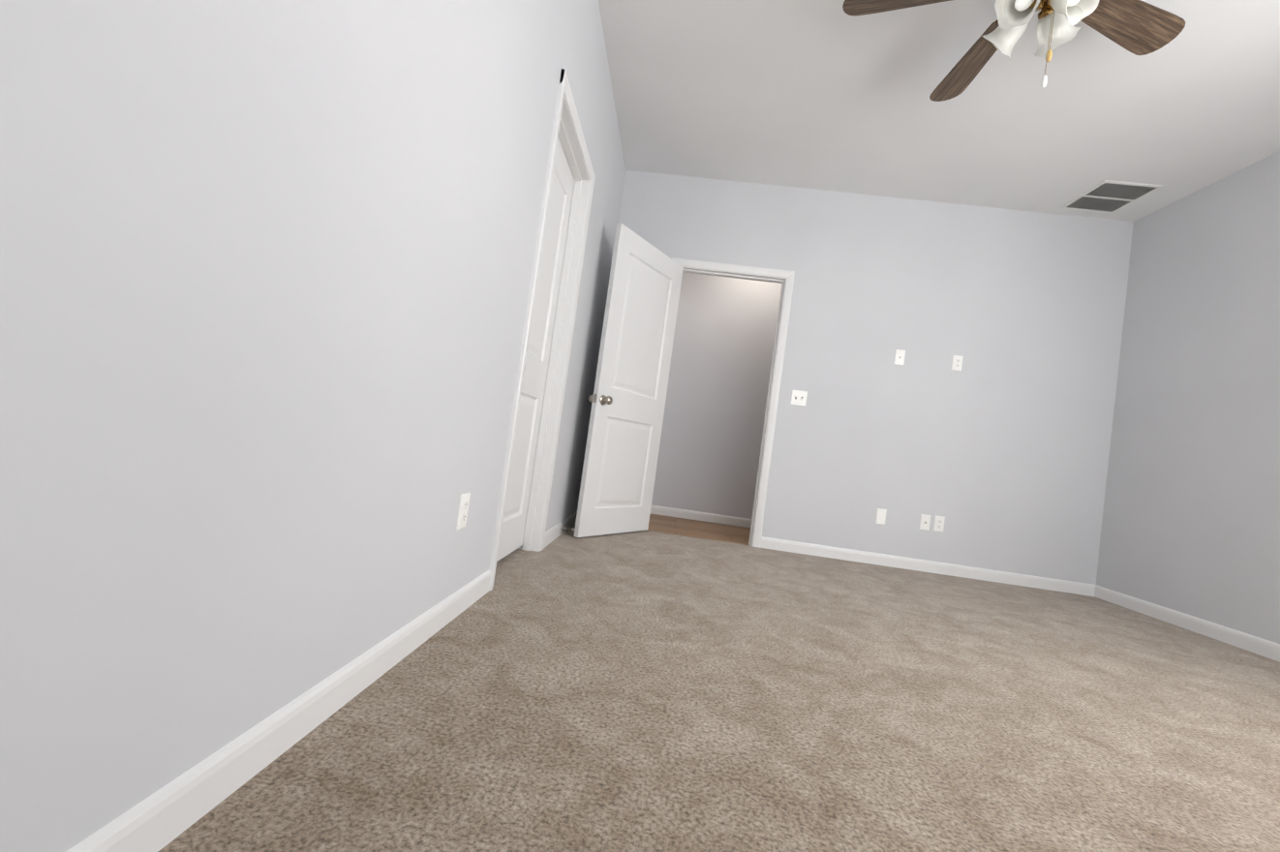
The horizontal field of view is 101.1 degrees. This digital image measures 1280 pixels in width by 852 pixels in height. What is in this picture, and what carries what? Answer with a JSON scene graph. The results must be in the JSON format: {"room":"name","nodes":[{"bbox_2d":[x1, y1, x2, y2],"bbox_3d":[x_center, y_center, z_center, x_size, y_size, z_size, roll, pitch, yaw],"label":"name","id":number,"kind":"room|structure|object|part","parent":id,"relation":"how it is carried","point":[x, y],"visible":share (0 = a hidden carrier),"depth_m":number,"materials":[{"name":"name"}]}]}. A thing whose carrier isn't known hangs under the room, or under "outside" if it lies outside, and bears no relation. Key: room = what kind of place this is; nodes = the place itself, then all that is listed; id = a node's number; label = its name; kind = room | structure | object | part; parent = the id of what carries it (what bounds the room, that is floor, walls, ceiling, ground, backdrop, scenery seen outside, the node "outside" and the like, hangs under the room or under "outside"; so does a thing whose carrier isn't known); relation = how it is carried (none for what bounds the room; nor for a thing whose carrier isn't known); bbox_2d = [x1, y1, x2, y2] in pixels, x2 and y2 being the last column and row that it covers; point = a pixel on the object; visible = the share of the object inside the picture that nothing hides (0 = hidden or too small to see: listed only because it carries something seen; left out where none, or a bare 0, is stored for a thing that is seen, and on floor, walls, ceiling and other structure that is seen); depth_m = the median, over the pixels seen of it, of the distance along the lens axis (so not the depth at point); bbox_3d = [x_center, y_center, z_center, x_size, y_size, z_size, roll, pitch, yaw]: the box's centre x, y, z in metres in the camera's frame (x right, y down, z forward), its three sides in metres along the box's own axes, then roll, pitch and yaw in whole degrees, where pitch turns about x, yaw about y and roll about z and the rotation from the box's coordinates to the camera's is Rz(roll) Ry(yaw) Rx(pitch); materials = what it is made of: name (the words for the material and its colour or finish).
{"room":"empty bedroom","nodes":[
{"label":"empty bedroom","id":0,"kind":"room"},
{"bbox_2d":[0,0,625,851],"bbox_3d":[-0.482,-0.741,1.956,0.115,2.771,4.530,8,-2,4],"label":"wall","id":1,"kind":"structure","parent":0,"point":[265,271],"depth_m":0.79,"materials":[{"name":"grey paint"}]},
{"bbox_2d":[66,569,491,851],"bbox_3d":[-0.658,0.557,0.929,0.012,0.084,2.278,8,-2,4],"label":"baseboard","id":2,"kind":"structure","parent":1,"relation":"attached to","point":[166,814],"depth_m":0.90,"materials":[{"name":"white wood"}]},
{"bbox_2d":[456,492,470,530],"bbox_3d":[-0.572,0.277,1.711,0.009,0.115,0.070,8,-2,4],"label":"outlet","id":3,"kind":"object","parent":1,"relation":"attached to","point":[463,510],"visible":1,"depth_m":1.70,"materials":[{"name":"white plastic"}]},
{"bbox_2d":[497,137,575,560],"bbox_3d":[-0.535,-0.378,2.524,0.172,2.025,0.712,8,-2,4],"label":"closet door","id":4,"kind":"structure","parent":1,"relation":"in","point":[515,514],"depth_m":2.65,"materials":[{"name":"white paint"}]},
{"bbox_2d":[488,68,595,590],"bbox_3d":[-0.485,-0.391,2.523,0.135,2.114,0.842,8,-2,4],"label":"trim","id":5,"kind":"structure","parent":1,"relation":"attached to","point":[567,131],"depth_m":2.85,"materials":[{"name":"white wood"}]},
{"bbox_2d":[543,511,577,548],"bbox_3d":[-0.508,0.663,3.479,0.012,0.084,1.150,8,-2,4],"label":"baseboard","id":6,"kind":"structure","parent":1,"relation":"attached to","point":[552,533],"depth_m":3.32,"materials":[{"name":"white wood"}]},
{"bbox_2d":[646,514,750,545],"bbox_3d":[2.227,1.162,4.470,5.428,0.098,1.140,8,-2,4],"label":"floor","id":7,"kind":"structure","parent":0,"point":[700,529],"depth_m":4.48,"materials":[{"name":"wood"}]},
{"bbox_2d":[651,272,781,518],"bbox_3d":[2.698,-0.206,5.013,4.928,2.771,0.115,8,-2,4],"label":"wall","id":8,"kind":"structure","parent":0,"point":[714,417],"depth_m":5.07,"materials":[{"name":"paint"}]},
{"bbox_2d":[651,504,751,527],"bbox_3d":[2.456,1.114,4.909,4.813,0.084,0.012,8,-2,4],"label":"baseboard","id":9,"kind":"structure","parent":8,"relation":"attached to","point":[655,509],"depth_m":5.02,"materials":[{"name":"white wood"}]},
{"bbox_2d":[158,523,1279,851],"bbox_3d":[1.042,0.909,1.753,4.493,0.100,4.440,8,-2,4],"label":"floor carpet","id":10,"kind":"object","parent":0,"point":[631,692],"visible":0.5,"depth_m":1.34,"materials":[{"name":"beige carpet"}]},
{"bbox_2d":[618,169,1133,584],"bbox_3d":[2.389,-0.283,3.982,5.428,2.771,0.115,8,-2,4],"label":"wall","id":11,"kind":"structure","parent":0,"point":[994,452],"depth_m":3.94,"materials":[{"name":"grey paint"}]},
{"bbox_2d":[573,222,683,537],"bbox_3d":[-0.041,-0.261,3.708,0.172,2.032,0.825,6,-2,35],"label":"bedroom door","id":12,"kind":"structure","parent":11,"relation":"in","point":[626,399],"depth_m":3.63,"materials":[{"name":"white paint"}]},
{"bbox_2d":[671,257,794,548],"bbox_3d":[0.579,-0.194,4.085,0.943,2.114,0.149,8,-2,4],"label":"trim","id":13,"kind":"structure","parent":11,"relation":"attached to","point":[784,279],"depth_m":4.01,"materials":[{"name":"white wood"}]},
{"bbox_2d":[790,389,807,406],"bbox_3d":[1.204,-0.212,3.980,0.116,0.115,0.022,8,-2,4],"label":"toggle light switch","id":14,"kind":"object","parent":11,"relation":"attached to","point":[798,397],"visible":1,"depth_m":3.98,"materials":[{"name":"white plastic"}]},
{"bbox_2d":[875,508,886,524],"bbox_3d":[1.794,0.675,3.916,0.070,0.115,0.007,8,-2,4],"label":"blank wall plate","id":15,"kind":"object","parent":11,"relation":"attached to","point":[880,519],"visible":1,"depth_m":3.91,"materials":[{"name":"white plastic"}]},
{"bbox_2d":[893,349,905,365],"bbox_3d":[1.952,-0.516,3.951,0.070,0.115,0.017,8,-2,4],"label":"outlet","id":16,"kind":"object","parent":11,"relation":"attached to","point":[899,354],"visible":1,"depth_m":3.95,"materials":[{"name":"white plastic"}]},
{"bbox_2d":[918,514,930,530],"bbox_3d":[2.110,0.714,3.890,0.070,0.115,0.017,8,-2,4],"label":"outlet","id":17,"kind":"object","parent":11,"relation":"attached to","point":[925,522],"visible":1,"depth_m":3.89,"materials":[{"name":"white plastic"}]},
{"bbox_2d":[760,536,1093,596],"bbox_3d":[2.082,1.029,3.881,2.380,0.084,0.012,8,-2,4],"label":"baseboard","id":18,"kind":"structure","parent":11,"relation":"attached to","point":[997,576],"depth_m":3.87,"materials":[{"name":"white wood"}]},
{"bbox_2d":[933,515,944,532],"bbox_3d":[2.209,0.723,3.888,0.070,0.115,0.009,8,-2,4],"label":"duplex electrical outlet","id":19,"kind":"object","parent":11,"relation":"attached to","point":[938,525],"visible":1,"depth_m":3.89,"materials":[{"name":"white plastic"}]},
{"bbox_2d":[951,355,963,371],"bbox_3d":[2.369,-0.469,3.928,0.070,0.115,0.009,8,-2,4],"label":"outlet","id":20,"kind":"object","parent":11,"relation":"attached to","point":[957,364],"visible":1,"depth_m":3.93,"materials":[{"name":"white plastic"}]},
{"bbox_2d":[598,0,1279,221],"bbox_3d":[2.426,-1.782,2.355,5.543,0.100,5.580,8,-2,4],"label":"ceiling","id":21,"kind":"structure","parent":0,"point":[828,95],"depth_m":2.94,"materials":[{"name":"white paint"}]},
{"bbox_2d":[842,0,1185,101],"bbox_3d":[1.509,-1.571,2.047,1.369,0.586,1.324,8,-2,4],"label":"ceiling fan","id":22,"kind":"object","parent":21,"relation":"hanging from","point":[1138,27],"visible":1,"depth_m":2.11,"materials":[{"name":"brown wood"}]},
{"label":"blade","id":23,"kind":"part","parent":22,"relation":"part of","materials":[{"name":"brown wood"}]},
{"bbox_3d":[1.541,-1.685,2.458,0.160,0.006,0.510,-5,-2,1],"label":"blade","id":24,"kind":"part","parent":22,"relation":"part of","materials":[{"name":"brown wood"}]},
{"bbox_3d":[1.967,-1.638,2.128,0.510,0.006,0.160,8,-15,-16],"label":"blade","id":25,"kind":"part","parent":22,"relation":"part of","materials":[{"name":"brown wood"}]},
{"bbox_2d":[1058,180,1165,214],"bbox_3d":[3.238,-1.574,3.637,0.380,0.007,0.410,8,-2,4],"label":"ceiling vent","id":26,"kind":"object","parent":21,"relation":"in","point":[1109,197],"visible":1,"depth_m":3.62,"materials":[{"name":"white metal"}]},
{"bbox_2d":[1096,151,1279,643],"bbox_3d":[3.400,-0.224,1.649,0.115,2.771,4.415,8,-2,4],"label":"wall","id":27,"kind":"structure","parent":0,"point":[1191,520],"depth_m":3.21,"materials":[{"name":"grey paint"}]},
{"bbox_2d":[1093,584,1279,662],"bbox_3d":[3.160,1.101,1.665,0.012,0.084,4.300,8,-2,4],"label":"baseboard","id":28,"kind":"structure","parent":27,"relation":"attached to","point":[1257,645],"depth_m":3.07,"materials":[{"name":"white wood"}]}
]}

